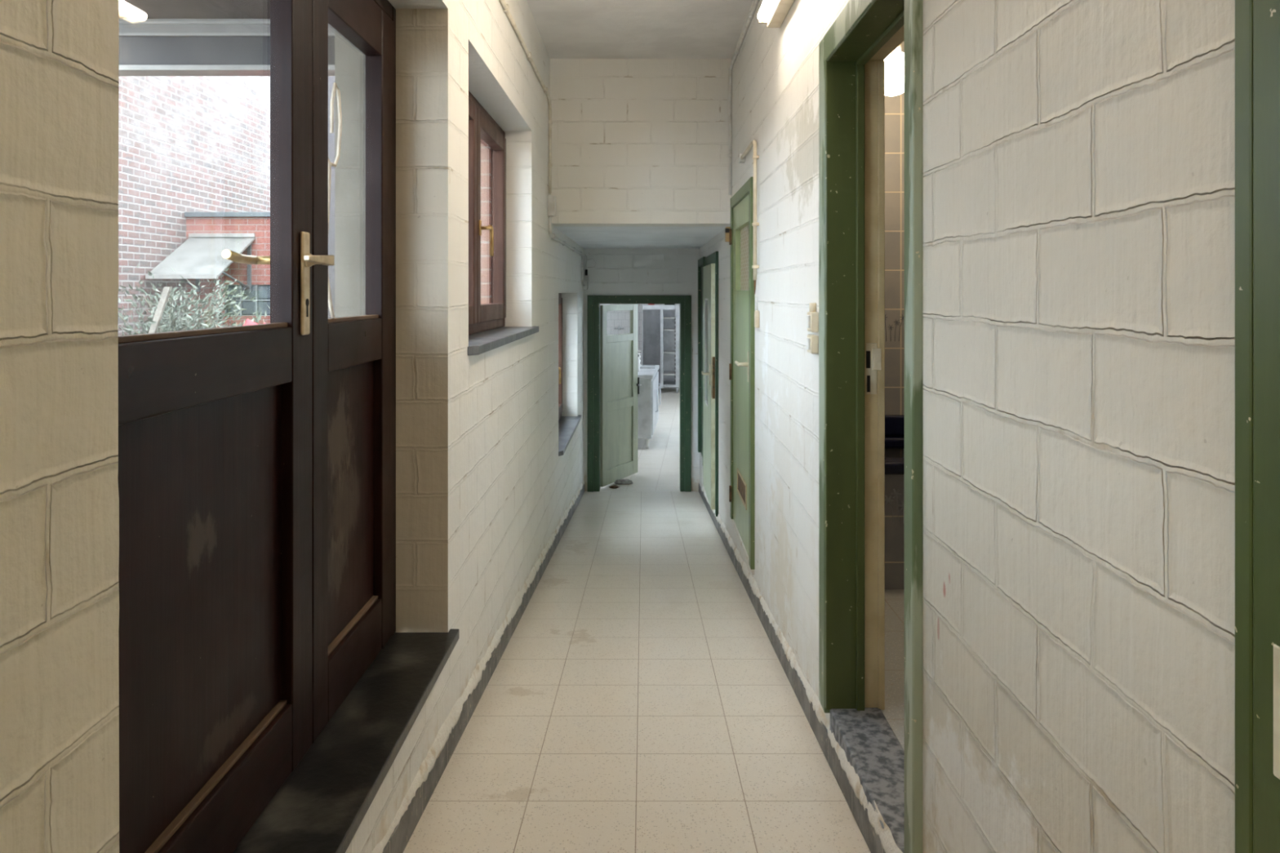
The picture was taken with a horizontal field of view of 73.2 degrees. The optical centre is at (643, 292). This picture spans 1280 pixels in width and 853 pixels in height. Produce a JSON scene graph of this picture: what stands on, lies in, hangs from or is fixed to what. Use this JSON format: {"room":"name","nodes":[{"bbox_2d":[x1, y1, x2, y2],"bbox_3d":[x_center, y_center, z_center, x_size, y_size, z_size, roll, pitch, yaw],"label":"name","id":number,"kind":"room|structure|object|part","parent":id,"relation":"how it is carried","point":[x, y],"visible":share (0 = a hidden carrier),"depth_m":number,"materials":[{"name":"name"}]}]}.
{"room":"corridor","nodes":[
{"label":"corridor","id":0,"kind":"room"},
{"bbox_2d":[0,0,583,852],"bbox_3d":[-0.700,0.375,3.580,0.200,4.000,10.560,0,0,0],"label":"wall","id":1,"kind":"structure","parent":0,"point":[483,486],"depth_m":0.98,"materials":[{"name":"white brick"}]},
{"bbox_2d":[117,0,459,852],"bbox_3d":[-0.722,0.102,1.536,0.303,1.946,2.272,0,0,0],"label":"door","id":2,"kind":"structure","parent":1,"relation":"in","point":[269,691],"depth_m":1.82,"materials":[{"name":"brown wood"}]},
{"bbox_3d":[-0.788,0.540,1.513,0.014,0.702,0.694,0,0,0],"label":"panel","id":3,"kind":"part","parent":2,"relation":"part of","materials":[{"name":"brown wood"}]},
{"bbox_3d":[-0.780,0.107,1.513,0.048,1.855,0.686,0,0,0],"label":"rail","id":4,"kind":"part","parent":2,"relation":"part of","materials":[{"name":"brown wood"}]},
{"bbox_3d":[-0.839,-0.075,1.848,0.068,0.028,0.148,0,0,0],"label":"lever","id":5,"kind":"part","parent":2,"relation":"part of","materials":[{"name":"gold metal"}]},
{"bbox_3d":[-0.750,-0.019,1.912,0.009,0.229,0.040,0,0,0],"label":"handle plate","id":6,"kind":"part","parent":2,"relation":"part of","materials":[{"name":"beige metal"}]},
{"bbox_3d":[-0.718,-0.071,1.857,0.058,0.032,0.141,0,0,0],"label":"lever handle","id":7,"kind":"part","parent":2,"relation":"part of","materials":[{"name":"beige metal"}]},
{"bbox_2d":[328,82,342,318],"bbox_3d":[-0.791,-0.292,2.174,0.009,0.729,0.161,0,0,0],"label":"hanging cable","id":8,"kind":"object","parent":2,"relation":"attached to","point":[335,85],"visible":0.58,"depth_m":2.19,"materials":[{"name":"white plastic"}]},
{"bbox_3d":[-0.791,-0.292,2.149,0.009,0.729,0.111,0,0,0],"label":"stem","id":9,"kind":"part","parent":8,"relation":"part of","materials":[{"name":"white plastic"}]},
{"bbox_3d":[-0.705,1.060,1.536,0.270,0.031,2.272,0,0,0],"label":"stone sill","id":10,"kind":"part","parent":2,"relation":"part of","materials":[{"name":"black stone"}]},
{"bbox_3d":[-0.788,0.540,2.280,0.014,0.702,0.435,0,0,0],"label":"panel","id":11,"kind":"part","parent":2,"relation":"part of","materials":[{"name":"brown wood"}]},
{"bbox_3d":[-0.780,0.107,2.280,0.048,1.855,0.427,0,0,0],"label":"rail","id":12,"kind":"part","parent":2,"relation":"part of","materials":[{"name":"brown wood"}]},
{"bbox_3d":[-0.792,0.086,1.818,0.066,1.915,1.656,0,0,0],"label":"frame","id":13,"kind":"part","parent":2,"relation":"part of","materials":[{"name":"brown wood"}]},
{"bbox_2d":[371,480,584,852],"bbox_3d":[-0.591,1.413,3.480,0.018,1.042,10.360,0,0,0],"label":"trim","id":14,"kind":"structure","parent":1,"relation":"attached to","point":[427,765],"depth_m":2.76,"materials":[{"name":"grey tile"}]},
{"bbox_2d":[382,484,584,852],"bbox_3d":[-0.595,1.468,3.495,0.010,1.088,10.390,0,0,0],"label":"baseboard","id":15,"kind":"structure","parent":1,"relation":"attached to","point":[403,831],"depth_m":2.77,"materials":[{"name":"tile"}]},
{"bbox_2d":[467,90,538,355],"bbox_3d":[-0.688,-0.322,3.818,0.239,1.078,1.763,0,0,0],"label":"window","id":16,"kind":"structure","parent":1,"relation":"in","point":[487,331],"depth_m":3.94,"materials":[{"name":"brown wood"}]},
{"bbox_3d":[-0.759,-0.341,3.400,0.056,0.957,0.640,0,0,0],"label":"sash rail","id":17,"kind":"part","parent":16,"relation":"part of","materials":[{"name":"brown wood"}]},
{"bbox_3d":[-0.758,-0.341,3.400,0.057,0.957,0.790,0,0,0],"label":"sash","id":18,"kind":"part","parent":16,"relation":"part of","materials":[{"name":"brown wood"}]},
{"bbox_3d":[-0.726,-0.287,3.840,0.008,0.070,0.028,0,0,0],"label":"handle plate","id":19,"kind":"part","parent":16,"relation":"part of","materials":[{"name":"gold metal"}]},
{"bbox_3d":[-0.775,-0.339,3.797,0.064,1.044,1.565,0,0,0],"label":"frame rail","id":20,"kind":"part","parent":16,"relation":"part of","materials":[{"name":"brown wood"}]},
{"bbox_3d":[-0.698,-0.232,3.854,0.053,0.139,0.045,0,0,0],"label":"handle","id":21,"kind":"part","parent":16,"relation":"part of","materials":[{"name":"gold metal"}]},
{"bbox_3d":[-0.758,-0.341,4.195,0.057,0.957,0.790,0,0,0],"label":"sash","id":22,"kind":"part","parent":16,"relation":"part of","materials":[{"name":"brown wood"}]},
{"bbox_3d":[-0.759,-0.341,4.195,0.056,0.957,0.640,0,0,0],"label":"sash rail","id":23,"kind":"part","parent":16,"relation":"part of","materials":[{"name":"brown wood"}]},
{"bbox_3d":[-0.774,-0.339,3.797,0.065,1.044,1.673,0,0,0],"label":"frame","id":24,"kind":"part","parent":16,"relation":"part of","materials":[{"name":"brown wood"}]},
{"bbox_3d":[-0.688,0.201,3.818,0.239,0.032,1.763,0,0,0],"label":"sill","id":25,"kind":"part","parent":16,"relation":"part of","materials":[{"name":"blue stone"}]},
{"bbox_2d":[499,0,552,193],"bbox_3d":[-0.588,-0.930,1.895,0.024,0.611,7.150,0,0,0],"label":"cable conduit","id":26,"kind":"object","parent":1,"relation":"attached to","point":[505,6],"visible":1,"depth_m":4.91,"materials":[{"name":"beige plastic"}]},
{"bbox_2d":[547,195,555,217],"bbox_3d":[-0.578,-0.545,5.450,0.045,0.130,0.090,0,0,0],"label":"junction box","id":27,"kind":"object","parent":1,"relation":"attached to","point":[551,199],"visible":1,"depth_m":5.41,"materials":[{"name":"beige plastic"}]},
{"bbox_3d":[-0.560,-0.545,5.450,0.010,0.124,0.084,0,0,0],"label":"lid","id":28,"kind":"part","parent":27,"relation":"part of","materials":[{"name":"beige plastic"}]},
{"bbox_2d":[548,216,584,286],"bbox_3d":[-0.588,-0.270,6.995,0.024,0.421,3.111,0,0,0],"label":"cable conduit","id":29,"kind":"object","parent":1,"relation":"attached to","point":[553,236],"visible":1,"depth_m":6.56,"materials":[{"name":"beige plastic"}]},
{"bbox_2d":[558,293,581,456],"bbox_3d":[-0.688,0.585,7.011,0.239,1.155,1.838,0,0,0],"label":"window","id":30,"kind":"structure","parent":1,"relation":"in","point":[567,425],"depth_m":7.61,"materials":[{"name":"brown wood"}]},
{"bbox_3d":[-0.775,0.568,6.980,0.064,1.121,1.626,0,0,0],"label":"frame rail","id":31,"kind":"part","parent":30,"relation":"part of","materials":[{"name":"brown wood"}]},
{"bbox_3d":[-0.698,0.680,7.036,0.053,0.139,0.045,0,0,0],"label":"handle","id":32,"kind":"part","parent":30,"relation":"part of","materials":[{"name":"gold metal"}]},
{"bbox_3d":[-0.759,0.566,7.393,0.056,1.034,0.717,0,0,0],"label":"sash rail","id":33,"kind":"part","parent":30,"relation":"part of","materials":[{"name":"brown wood"}]},
{"bbox_3d":[-0.758,0.566,7.393,0.057,1.034,0.821,0,0,0],"label":"sash","id":34,"kind":"part","parent":30,"relation":"part of","materials":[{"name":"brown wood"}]},
{"bbox_3d":[-0.688,1.146,7.011,0.239,0.032,1.838,0,0,0],"label":"sill","id":35,"kind":"part","parent":30,"relation":"part of","materials":[{"name":"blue stone"}]},
{"bbox_2d":[582,280,588,289],"bbox_3d":[-0.575,-0.075,8.595,0.050,0.100,0.090,0,0,0],"label":"box","id":36,"kind":"object","parent":1,"relation":"attached to","point":[585,282],"visible":0.88,"depth_m":8.55,"materials":[{"name":"white plastic"}]},
{"bbox_2d":[334,29,365,317],"bbox_3d":[-0.877,0.135,2.623,0.115,1.980,0.023,0,0,0],"label":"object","id":37,"kind":"structure","parent":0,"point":[349,60],"depth_m":2.61,"materials":[{"name":"clear glass"}]},
{"bbox_2d":[480,138,491,304],"bbox_3d":[-0.870,-0.306,4.579,0.120,1.093,0.038,0,0,0],"label":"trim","id":38,"kind":"structure","parent":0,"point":[486,150],"depth_m":4.56,"materials":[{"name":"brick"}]},
{"bbox_2d":[403,491,871,852],"bbox_3d":[-0.015,1.543,3.510,1.169,1.063,10.420,0,0,0],"label":"floor","id":39,"kind":"structure","parent":0,"point":[640,700],"depth_m":2.88,"materials":[{"name":"tile"}]},
{"bbox_2d":[526,0,753,58],"bbox_3d":[0.625,-1.590,1.990,3.150,0.170,7.620,0,0,0],"label":"ceiling","id":40,"kind":"structure","parent":0,"point":[567,28],"depth_m":4.89,"materials":[{"name":"paint"}]},
{"bbox_2d":[600,388,679,491],"bbox_3d":[0.200,2.045,13.360,4.800,0.060,9.280,0,0,0],"label":"floor","id":41,"kind":"structure","parent":0,"point":[658,464],"depth_m":10.60,"materials":[{"name":"tile"}]},
{"bbox_2d":[608,485,619,488],"bbox_3d":[-0.297,2.003,8.860,0.103,0.025,0.068,0,0,-18],"label":"chip","id":42,"kind":"object","parent":41,"relation":"on","point":[611,486],"visible":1,"depth_m":8.84,"materials":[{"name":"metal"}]},
{"bbox_2d":[613,479,632,484],"bbox_3d":[-0.212,1.990,9.050,0.213,0.050,0.096,0,0,0],"label":"rag","id":43,"kind":"object","parent":41,"relation":"on","point":[620,481],"visible":1,"depth_m":9.02,"materials":[{"name":"fabric"}]},
{"bbox_2d":[637,364,660,448],"bbox_3d":[-0.194,1.536,11.784,0.808,0.958,1.520,0,0,4],"label":"kitchen counter","id":44,"kind":"object","parent":41,"relation":"on","point":[648,404],"depth_m":11.04,"materials":[{"name":"silver metal"}]},
{"bbox_2d":[637,351,641,371],"bbox_3d":[-0.067,0.923,11.464,0.084,0.267,0.066,0,0,4],"label":"soap bottle","id":45,"kind":"object","parent":44,"relation":"on","point":[638,360],"visible":0.48,"depth_m":11.44,"materials":[{"name":"white plastic"}]},
{"bbox_2d":[637,373,656,439],"bbox_3d":[-0.210,1.495,11.780,0.738,0.770,1.450,0,0,4],"label":"countertop","id":46,"kind":"structure","parent":44,"relation":"on","point":[644,397],"depth_m":11.04,"materials":[{"name":"silver metal"}]},
{"bbox_2d":[640,364,656,368],"bbox_3d":[0.071,1.044,12.056,0.210,0.025,0.310,0,0,4],"label":"serving tray","id":47,"kind":"object","parent":44,"relation":"on","point":[642,366],"visible":0.96,"depth_m":11.91,"materials":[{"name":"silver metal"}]},
{"bbox_2d":[637,364,659,378],"bbox_3d":[-0.207,1.083,11.785,0.782,0.053,1.520,0,0,4],"label":"countertop","id":48,"kind":"structure","parent":44,"relation":"on","point":[643,373],"depth_m":11.32,"materials":[{"name":"silver metal"}]},
{"bbox_3d":[0.141,1.490,11.399,0.016,0.690,0.680,0,0,4],"label":"door panel","id":49,"kind":"part","parent":44,"relation":"part of","materials":[{"name":"silver metal"}]},
{"bbox_3d":[0.184,1.465,11.657,0.034,0.316,0.016,0,0,4],"label":"pull handle","id":50,"kind":"part","parent":44,"relation":"part of","materials":[{"name":"silver metal"}]},
{"bbox_3d":[0.192,1.490,12.117,0.016,0.690,0.680,0,0,4],"label":"door panel","id":51,"kind":"part","parent":44,"relation":"part of","materials":[{"name":"silver metal"}]},
{"bbox_3d":[0.235,1.465,12.375,0.034,0.316,0.016,0,0,4],"label":"pull handle","id":52,"kind":"part","parent":44,"relation":"part of","materials":[{"name":"silver metal"}]},
{"bbox_2d":[642,304,679,393],"bbox_3d":[0.369,1.135,17.456,0.740,1.760,0.675,0,0,4],"label":"tall cabinet","id":53,"kind":"object","parent":41,"relation":"on","point":[660,322],"visible":0.77,"depth_m":17.15,"materials":[{"name":"grey wood"}]},
{"bbox_3d":[0.170,1.107,17.162,0.345,1.525,0.041,0,0,4],"label":"cabinet door","id":54,"kind":"part","parent":53,"relation":"part of","materials":[{"name":"metal"}]},
{"bbox_2d":[663,328,675,330],"bbox_3d":[0.533,0.756,17.472,0.261,0.018,0.560,0,0,4],"label":"shelf","id":55,"kind":"object","parent":53,"relation":"attached to","point":[664,329],"depth_m":17.31,"materials":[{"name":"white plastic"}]},
{"bbox_2d":[663,350,675,353],"bbox_3d":[0.533,1.206,17.472,0.261,0.018,0.560,0,0,4],"label":"shelf","id":56,"kind":"object","parent":53,"relation":"attached to","point":[664,351],"depth_m":17.41,"materials":[{"name":"white wood"}]},
{"bbox_2d":[663,371,675,375],"bbox_3d":[0.533,1.646,17.472,0.261,0.018,0.560,0,0,4],"label":"shelf","id":57,"kind":"object","parent":53,"relation":"attached to","point":[665,373],"depth_m":17.35,"materials":[{"name":"white wood"}]},
{"bbox_2d":[600,303,679,388],"bbox_3d":[0.250,0.675,18.050,5.100,3.000,0.100,0,0,0],"label":"wall","id":58,"kind":"structure","parent":0,"point":[615,319],"depth_m":18.00,"materials":[{"name":"white paint"}]},
{"bbox_2d":[550,58,731,226],"bbox_3d":[-0.015,-0.974,5.675,1.169,1.062,0.250,0,0,0],"label":"wall header","id":59,"kind":"structure","parent":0,"point":[636,142],"depth_m":5.55,"materials":[{"name":"beige brick"}]},
{"bbox_2d":[554,226,727,248],"bbox_3d":[-0.015,-0.509,7.250,1.169,0.132,2.900,0,0,0],"label":"ceiling","id":60,"kind":"structure","parent":0,"point":[587,237],"depth_m":6.83,"materials":[{"name":"paint"}]},
{"bbox_2d":[583,248,699,491],"bbox_3d":[-0.015,0.825,8.780,1.169,2.700,0.160,0,0,0],"label":"wall","id":61,"kind":"structure","parent":0,"point":[616,271],"depth_m":8.70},
{"bbox_2d":[585,254,595,275],"bbox_3d":[-0.530,-0.278,8.684,0.115,0.216,0.032,0,0,0],"label":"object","id":62,"kind":"structure","parent":61,"relation":"in","point":[586,269],"depth_m":8.68,"materials":[{"name":"black metal"}]},
{"bbox_2d":[587,295,691,492],"bbox_3d":[-0.040,1.024,8.756,1.045,1.983,0.168,0,0,0],"label":"door frame","id":63,"kind":"structure","parent":61,"relation":"in","point":[593,301],"depth_m":8.67,"materials":[{"name":"green wood"}]},
{"bbox_2d":[600,303,641,487],"bbox_3d":[-0.227,1.060,9.153,0.104,1.860,0.815,0,0,26],"label":"kitchen door","id":64,"kind":"structure","parent":63,"relation":"attached to","point":[620,384],"depth_m":9.13,"materials":[{"name":"green wood"}]},
{"bbox_3d":[-0.259,0.833,9.147,0.008,0.620,0.599,0,0,27],"label":"door panel","id":65,"kind":"part","parent":64,"relation":"part of","materials":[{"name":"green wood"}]},
{"bbox_3d":[-0.259,1.540,9.147,0.008,0.604,0.599,0,0,27],"label":"door panel","id":66,"kind":"part","parent":64,"relation":"part of","materials":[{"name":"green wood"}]},
{"bbox_2d":[881,589,904,750],"bbox_3d":[1.358,1.298,2.850,1.284,0.075,3.300,0,0,0],"label":"floor","id":67,"kind":"structure","parent":0,"point":[894,711],"depth_m":2.94,"materials":[{"name":"tile"}]},
{"bbox_2d":[884,414,904,589],"bbox_3d":[1.357,0.935,3.959,1.282,0.650,0.679,0,0,0],"label":"bathtub","id":68,"kind":"object","parent":67,"relation":"on","point":[894,424],"visible":0.17,"depth_m":3.65,"materials":[{"name":"grey tile"}]},
{"bbox_3d":[1.357,1.015,3.685,1.282,0.490,0.070,0,0,0],"label":"panel","id":69,"kind":"part","parent":68,"relation":"part of","materials":[{"name":"grey tile"}]},
{"bbox_2d":[884,488,904,523],"bbox_3d":[1.105,0.906,3.649,0.176,0.148,0.008,0,0,0],"label":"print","id":70,"kind":"object","parent":68,"relation":"attached to","point":[894,498],"depth_m":3.65},
{"bbox_2d":[884,40,904,457],"bbox_3d":[1.407,0.025,4.340,1.385,2.700,0.080,0,0,0],"label":"wall","id":71,"kind":"structure","parent":0,"point":[894,105],"depth_m":4.30,"materials":[{"name":"grey tile"}]},
{"bbox_2d":[884,314,904,341],"bbox_3d":[1.235,0.178,4.299,0.156,0.134,0.003,0,0,0],"label":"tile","id":72,"kind":"structure","parent":71,"relation":"attached to","point":[902,317],"depth_m":4.30,"materials":[{"name":"brown tile"}]},
{"bbox_2d":[699,0,1235,852],"bbox_3d":[0.642,0.375,3.580,0.146,4.000,10.560,0,0,0],"label":"wall","id":73,"kind":"structure","parent":0,"point":[1078,156],"depth_m":1.20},
{"bbox_2d":[697,256,705,457],"bbox_3d":[0.584,0.635,8.255,0.071,1.920,0.770,0,0,0],"label":"door frame","id":74,"kind":"structure","parent":73,"relation":"in","point":[701,262],"depth_m":8.56,"materials":[{"name":"green wood"}]},
{"bbox_2d":[701,251,718,516],"bbox_3d":[0.537,0.693,7.035,0.165,2.005,1.070,0,0,0],"label":"door","id":75,"kind":"structure","parent":73,"relation":"in","point":[710,271],"depth_m":6.60,"materials":[{"name":"green wood"}]},
{"bbox_3d":[0.487,0.635,6.710,0.066,0.160,0.140,0,0,0],"label":"lever handle","id":76,"kind":"part","parent":75,"relation":"part of","materials":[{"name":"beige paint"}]},
{"bbox_3d":[0.541,0.655,6.594,0.020,0.320,0.004,0,0,0],"label":"lock plate","id":77,"kind":"part","parent":75,"relation":"part of","materials":[{"name":"metal"}]},
{"bbox_2d":[724,226,730,241],"bbox_3d":[0.551,-0.378,5.617,0.035,0.095,0.065,0,0,0],"label":"box","id":78,"kind":"object","parent":73,"relation":"attached to","point":[726,228],"visible":0.78,"depth_m":5.59,"materials":[{"name":"beige plastic"}]},
{"bbox_2d":[728,176,755,574],"bbox_3d":[0.562,0.427,4.905,0.134,2.035,1.030,0,0,0],"label":"door","id":79,"kind":"structure","parent":73,"relation":"in","point":[742,365],"depth_m":4.87,"materials":[{"name":"green wood"}]},
{"bbox_2d":[737,473,745,503],"bbox_3d":[0.561,1.110,4.880,0.002,0.106,0.400,0,0,0],"label":"vent","id":80,"kind":"object","parent":79,"relation":"attached to","point":[741,481],"depth_m":4.89,"materials":[{"name":"metal"}]},
{"bbox_3d":[0.528,0.395,4.613,0.066,0.160,0.155,0,0,0],"label":"lever handle","id":81,"kind":"part","parent":79,"relation":"part of","materials":[{"name":"beige paint"}]},
{"bbox_3d":[0.594,-0.195,4.902,0.006,0.370,0.655,0,0,0],"label":"glass pane","id":82,"kind":"part","parent":79,"relation":"part of","materials":[{"name":"glass"}]},
{"bbox_2d":[728,0,759,195],"bbox_3d":[0.557,-1.036,1.930,0.024,0.823,7.220,0,0,0],"label":"cable conduit","id":83,"kind":"object","parent":73,"relation":"attached to","point":[751,13],"visible":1,"depth_m":5.51,"materials":[{"name":"beige plastic"}]},
{"bbox_2d":[738,139,759,294],"bbox_3d":[0.553,-0.382,4.541,0.031,0.785,0.638,0,0,0],"label":"vertical pipe","id":84,"kind":"object","parent":73,"relation":"attached to","point":[742,155],"visible":1,"depth_m":4.23,"materials":[{"name":"beige plastic"}]},
{"bbox_2d":[754,297,759,328],"bbox_3d":[0.558,0.100,4.220,0.022,0.150,0.040,0,0,0],"label":"socket","id":85,"kind":"object","parent":73,"relation":"attached to","point":[757,313],"visible":1,"depth_m":4.20,"materials":[{"name":"beige plastic"}]},
{"bbox_2d":[757,0,794,27],"bbox_3d":[0.518,-1.127,2.930,0.099,0.067,1.260,0,0,0],"label":"lamp","id":86,"kind":"object","parent":73,"relation":"attached to","point":[773,13],"visible":1,"depth_m":3.40,"materials":[{"name":"beige plastic"}]},
{"bbox_2d":[698,483,885,852],"bbox_3d":[0.564,1.468,3.495,0.010,1.088,10.390,0,0,0],"label":"baseboard","id":87,"kind":"structure","parent":73,"relation":"attached to","point":[873,841],"depth_m":2.85,"materials":[{"name":"tile"}]},
{"bbox_2d":[698,481,902,852],"bbox_3d":[0.559,1.412,3.480,0.019,1.042,10.360,0,0,0],"label":"trim","id":88,"kind":"structure","parent":73,"relation":"attached to","point":[888,843],"depth_m":2.67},
{"bbox_2d":[806,302,818,332],"bbox_3d":[0.553,0.083,2.828,0.031,0.095,0.075,0,0,0],"label":"light switch","id":89,"kind":"object","parent":73,"relation":"attached to","point":[812,317],"visible":1,"depth_m":2.80,"materials":[{"name":"beige plastic"}]},
{"bbox_2d":[806,334,818,353],"bbox_3d":[0.553,0.170,2.828,0.031,0.060,0.075,0,0,0],"label":"light switch","id":90,"kind":"object","parent":73,"relation":"attached to","point":[812,340],"visible":1,"depth_m":2.79,"materials":[{"name":"beige plastic"}]},
{"bbox_2d":[818,0,922,852],"bbox_3d":[0.637,0.328,2.220,0.179,2.215,0.936,0,0,0],"label":"door","id":91,"kind":"structure","parent":73,"relation":"in","point":[853,51],"depth_m":2.59,"materials":[{"name":"green paint"}]},
{"bbox_3d":[0.559,0.249,2.647,0.023,2.052,0.083,0,0,0],"label":"architrave","id":92,"kind":"part","parent":91,"relation":"part of","materials":[{"name":"green paint"}]},
{"bbox_3d":[0.560,-0.739,2.220,0.022,0.083,0.936,0,0,0],"label":"architrave","id":93,"kind":"part","parent":91,"relation":"part of","materials":[{"name":"green paint"}]},
{"bbox_3d":[0.694,0.230,2.592,0.044,0.155,0.011,0,0,0],"label":"strike plate","id":94,"kind":"part","parent":91,"relation":"part of","materials":[{"name":"beige paint"}]},
{"bbox_3d":[0.559,0.329,1.782,0.023,2.212,0.060,0,0,0],"label":"architrave","id":95,"kind":"part","parent":91,"relation":"part of","materials":[{"name":"green paint"}]},
{"bbox_2d":[1235,0,1279,852],"bbox_3d":[0.608,0.275,0.270,0.122,2.200,1.060,0,0,0],"label":"door","id":96,"kind":"structure","parent":73,"relation":"in","point":[1257,22],"depth_m":0.77,"materials":[{"name":"green paint"}]},
{"bbox_3d":[0.557,0.362,0.725,0.021,0.115,0.049,0,0,0],"label":"strike plate","id":97,"kind":"part","parent":96,"relation":"part of","materials":[{"name":"beige paint"}]},
{"bbox_3d":[1.407,-1.350,2.740,1.385,0.150,3.280,0,0,0],"label":"ceiling","id":98,"kind":"structure","parent":0,"visible":0},
{"bbox_2d":[884,44,904,96],"bbox_3d":[1.070,-1.061,3.700,0.190,0.432,0.190,0,0,0],"label":"globe lamp","id":99,"kind":"object","parent":98,"relation":"hanging from","point":[895,61],"visible":0.36,"depth_m":3.62,"materials":[{"name":"beige glass"}]},
{"bbox_3d":[1.070,-1.153,3.700,0.080,0.247,0.080,0,0,0],"label":"lamp rod","id":100,"kind":"part","parent":99,"relation":"part of","materials":[{"name":"white plastic"}]},
{"label":"outside","id":101,"kind":"structure","parent":0,"visible":0},
{"bbox_3d":[-4.965,1.205,8.750,8.070,0.060,22.500,0,0,0],"label":"floor","id":102,"kind":"structure","parent":101,"visible":0},
{"bbox_2d":[148,286,171,333],"bbox_3d":[-4.215,0.565,7.265,0.419,1.220,0.053,0,0,-34],"label":"stake","id":103,"kind":"object","parent":102,"relation":"on","point":[166,291],"visible":0.36,"depth_m":7.32,"materials":[{"name":"white wood"}]},
{"bbox_2d":[118,263,257,335],"bbox_3d":[-4.233,0.459,7.829,1.639,1.445,1.566,0,0,-18],"label":"leafy shrub","id":104,"kind":"object","parent":102,"relation":"on","point":[171,325],"visible":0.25,"depth_m":7.82,"materials":[{"name":"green plant"}]},
{"bbox_3d":[-4.262,0.584,7.837,1.030,1.194,1.068,0,0,-17],"label":"stem","id":105,"kind":"part","parent":104,"relation":"part of","materials":[{"name":"green plant"}]},
{"bbox_2d":[118,75,270,335],"bbox_3d":[-5.400,-1.175,14.950,0.400,4.700,14.100,0,0,0],"label":"wall","id":106,"kind":"structure","parent":102,"relation":"on","point":[187,144],"depth_m":9.62,"materials":[{"name":"brick"}]},
{"bbox_2d":[118,0,334,75],"bbox_3d":[-1.516,0.095,1.980,1.169,2.160,2.120,0,0,0],"label":"canopy","id":107,"kind":"object","parent":102,"relation":"on","point":[157,37],"visible":0.24,"depth_m":2.96,"materials":[{"name":"metal"}]},
{"bbox_2d":[184,212,270,328],"bbox_3d":[-4.497,0.133,11.130,1.405,2.085,2.740,0,0,0],"label":"annex","id":108,"kind":"object","parent":102,"relation":"on","point":[257,223],"visible":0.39,"depth_m":9.80,"materials":[{"name":"brick"}]},
{"bbox_2d":[145,233,255,291],"bbox_3d":[-4.787,-0.338,9.365,0.745,0.665,0.870,0,0,0],"label":"awning","id":109,"kind":"object","parent":108,"relation":"attached to","point":[200,256],"visible":0.93,"depth_m":9.38,"materials":[{"name":"metal"}]},
{"bbox_2d":[200,303,270,327],"bbox_3d":[-3.289,0.638,7.202,1.208,1.084,0.959,0,0,33],"label":"shrub","id":110,"kind":"object","parent":102,"relation":"on","point":[259,317],"visible":0.02,"depth_m":7.44,"materials":[{"name":"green plant"}]},
{"bbox_2d":[243,319,265,325],"bbox_3d":[-2.730,0.660,6.198,0.523,1.030,0.497,0,0,-33],"label":"tarpaulin","id":111,"kind":"object","parent":102,"relation":"on","point":[247,322],"visible":0.02,"depth_m":6.19,"materials":[{"name":"plastic"}]},
{"bbox_2d":[328,75,334,318],"bbox_3d":[-3.145,-1.075,10.050,1.290,4.500,0.300,0,0,0],"label":"wall","id":112,"kind":"structure","parent":102,"relation":"on","point":[331,78],"depth_m":9.90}
]}

